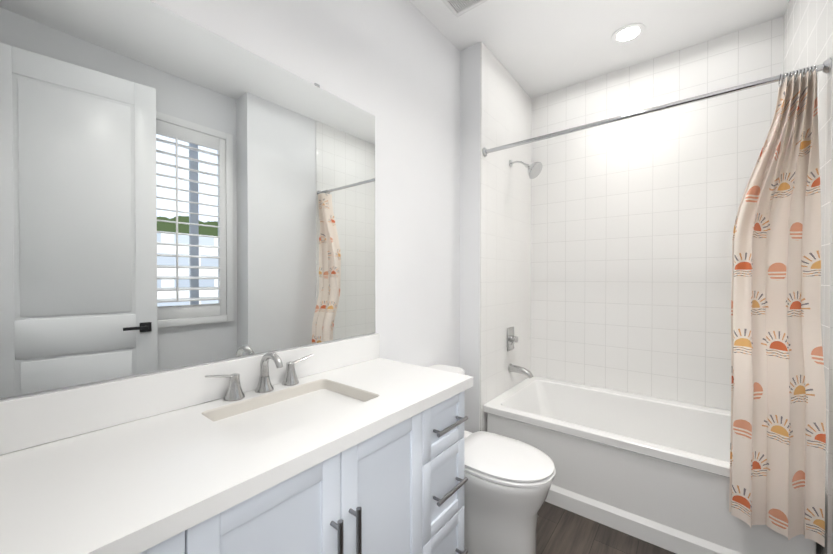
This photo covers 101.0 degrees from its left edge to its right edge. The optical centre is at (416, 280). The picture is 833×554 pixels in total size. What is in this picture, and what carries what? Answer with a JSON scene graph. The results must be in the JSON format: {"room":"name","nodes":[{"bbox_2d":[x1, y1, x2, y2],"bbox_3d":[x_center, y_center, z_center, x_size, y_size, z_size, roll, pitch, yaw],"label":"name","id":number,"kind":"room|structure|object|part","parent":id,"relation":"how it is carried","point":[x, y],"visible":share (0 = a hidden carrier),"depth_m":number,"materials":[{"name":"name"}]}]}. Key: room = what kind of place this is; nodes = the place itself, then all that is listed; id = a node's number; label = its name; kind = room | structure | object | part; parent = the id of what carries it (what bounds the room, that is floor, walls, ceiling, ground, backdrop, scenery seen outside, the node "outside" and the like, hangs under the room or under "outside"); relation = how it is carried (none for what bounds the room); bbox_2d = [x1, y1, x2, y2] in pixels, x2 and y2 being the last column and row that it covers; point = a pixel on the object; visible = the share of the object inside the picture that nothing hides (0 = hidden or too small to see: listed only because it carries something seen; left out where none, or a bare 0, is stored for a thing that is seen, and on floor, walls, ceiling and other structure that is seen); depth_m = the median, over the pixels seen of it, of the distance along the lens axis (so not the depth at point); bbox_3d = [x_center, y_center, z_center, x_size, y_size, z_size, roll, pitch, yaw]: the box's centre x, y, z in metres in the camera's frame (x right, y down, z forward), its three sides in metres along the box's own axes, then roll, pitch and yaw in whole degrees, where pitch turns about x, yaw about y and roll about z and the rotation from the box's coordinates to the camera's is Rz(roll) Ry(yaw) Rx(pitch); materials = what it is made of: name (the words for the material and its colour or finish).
{"room":"bathroom","nodes":[
{"label":"bathroom","id":0,"kind":"room"},
{"bbox_2d":[0,0,479,432],"bbox_3d":[-0.516,-0.121,1.290,0.250,2.870,4.730,0,1,38],"label":"wall","id":1,"kind":"structure","parent":0,"point":[406,73],"depth_m":1.91,"materials":[{"name":"paint"}]},
{"bbox_2d":[0,0,374,397],"bbox_3d":[-0.589,-0.275,1.233,0.006,1.077,1.227,0,1,38],"label":"mirror","id":2,"kind":"object","parent":1,"relation":"attached to","point":[176,190],"visible":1,"depth_m":1.02,"materials":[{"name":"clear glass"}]},
{"bbox_2d":[0,334,379,454],"bbox_3d":[-0.597,0.330,1.216,0.020,0.120,1.303,0,1,38],"label":"backsplash","id":3,"kind":"structure","parent":1,"relation":"attached to","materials":[{"name":"white stone"}]},
{"bbox_2d":[480,42,531,431],"bbox_3d":[0.708,-0.132,2.623,0.010,2.870,0.920,0,1,38],"label":"wall tile","id":4,"kind":"structure","parent":1,"relation":"attached to","point":[505,208],"depth_m":2.52,"materials":[{"name":"white tile"}]},
{"bbox_2d":[507,326,517,350],"bbox_3d":[0.723,0.443,2.586,0.064,0.176,0.174,0,1,38],"label":"tub valve","id":5,"kind":"object","parent":4,"relation":"attached to","point":[512,339],"visible":1,"depth_m":2.59,"materials":[{"name":"silver metal"}]},
{"bbox_2d":[508,363,532,378],"bbox_3d":[0.785,0.678,2.575,0.180,0.089,0.068,0,1,38],"label":"tub spout","id":6,"kind":"object","parent":4,"relation":"attached to","point":[520,370],"visible":1,"depth_m":2.56,"materials":[{"name":"silver metal"}]},
{"bbox_2d":[509,160,541,178],"bbox_3d":[0.802,-0.833,2.535,0.238,0.173,0.127,0,1,38],"label":"shower head","id":7,"kind":"object","parent":4,"relation":"attached to","point":[534,169],"visible":1,"depth_m":2.49},
{"bbox_2d":[482,57,831,547],"bbox_3d":[1.010,0.062,1.790,1.498,1.885,0.193,0,1,38],"label":"shower curtain","id":8,"kind":"object","parent":4,"relation":"hanging from","point":[778,440],"visible":1,"depth_m":1.41,"materials":[{"name":"beige fabric"}]},
{"bbox_3d":[1.038,-0.850,1.818,1.498,0.060,0.060,0,1,38],"label":"shower rod rail","id":9,"kind":"part","parent":8,"relation":"part of","materials":[{"name":"silver metal"}]},
{"bbox_2d":[409,0,788,97],"bbox_3d":[0.196,-1.601,0.712,2.070,0.100,4.730,0,1,38],"label":"ceiling","id":10,"kind":"structure","parent":0,"point":[536,48],"depth_m":2.13,"materials":[{"name":"paint"}]},
{"bbox_2d":[442,0,487,16],"bbox_3d":[0.259,-1.554,1.837,0.270,0.012,0.270,0,1,38],"label":"ceiling vent","id":11,"kind":"object","parent":10,"relation":"in","point":[457,8],"visible":1,"depth_m":1.94,"materials":[{"name":"white plastic"}]},
{"bbox_2d":[611,23,645,43],"bbox_3d":[1.338,-1.560,2.174,0.188,0.007,0.188,0,1,38],"label":"recessed light","id":12,"kind":"object","parent":10,"relation":"in","point":[628,33],"visible":1,"depth_m":2.17,"materials":[{"name":"white paint"}]},
{"bbox_2d":[536,501,675,553],"bbox_3d":[0.196,1.344,0.737,2.070,0.050,4.730,0,1,38],"label":"floor","id":13,"kind":"structure","parent":0,"point":[559,530],"depth_m":1.75,"materials":[{"name":"brown wood"}]},
{"bbox_2d":[0,334,472,553],"bbox_3d":[-0.382,0.782,1.049,0.568,1.068,1.303,0,1,38],"label":"bathroom vanity","id":14,"kind":"object","parent":13,"relation":"on","point":[355,445],"visible":1,"depth_m":0.88,"materials":[{"name":"white stone"}]},
{"bbox_2d":[205,352,312,400],"bbox_3d":[-0.509,0.318,1.196,0.143,0.142,0.386,0,1,38],"label":"faucet","id":15,"kind":"object","parent":14,"relation":"on","point":[260,377],"depth_m":1.20,"materials":[{"name":"silver metal"}]},
{"bbox_2d":[428,364,554,553],"bbox_3d":[0.291,0.913,1.718,0.766,0.795,0.454,0,1,38],"label":"toilet","id":16,"kind":"object","parent":13,"relation":"on","point":[507,484],"visible":0.38,"depth_m":1.52,"materials":[{"name":"white ceramic"}]},
{"bbox_3d":[0.081,0.689,1.883,0.229,0.350,0.454,0,1,38],"label":"tank","id":17,"kind":"part","parent":16,"relation":"part of","materials":[{"name":"white ceramic"}]},
{"bbox_3d":[0.395,0.834,1.634,0.500,0.044,0.376,0,1,38],"label":"seat","id":18,"kind":"part","parent":16,"relation":"part of","materials":[{"name":"white plastic"}]},
{"bbox_2d":[484,376,815,553],"bbox_3d":[1.307,1.067,2.173,1.498,0.480,0.893,0,1,38],"label":"bathtub","id":19,"kind":"object","parent":13,"relation":"on","point":[653,470],"visible":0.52,"depth_m":1.89,"materials":[{"name":"white ceramic"}]},
{"bbox_2d":[533,375,729,410],"bbox_3d":[1.734,-0.131,2.459,1.820,2.870,0.100,0,1,38],"label":"wall","id":20,"kind":"structure","parent":0,"point":[634,393],"depth_m":2.49,"materials":[{"name":"tile"}]},
{"bbox_2d":[531,16,783,410],"bbox_3d":[1.582,-0.372,2.507,1.500,2.388,0.010,0,1,38],"label":"wall tile","id":21,"kind":"structure","parent":20,"relation":"attached to","point":[633,219],"depth_m":2.44,"materials":[{"name":"white tile"}]},
{"bbox_2d":[831,436,832,553],"bbox_3d":[1.767,-0.121,1.359,0.200,2.870,1.582,0,1,38],"label":"wall","id":22,"kind":"structure","parent":0,"point":[832,502],"depth_m":1.33,"materials":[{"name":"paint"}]},
{"bbox_2d":[783,0,832,553],"bbox_3d":[1.893,-0.124,1.686,0.010,2.870,0.913,0,1,38],"label":"wall tile","id":23,"kind":"structure","parent":22,"relation":"attached to","point":[808,32],"depth_m":1.39,"materials":[{"name":"white tile"}]}
]}

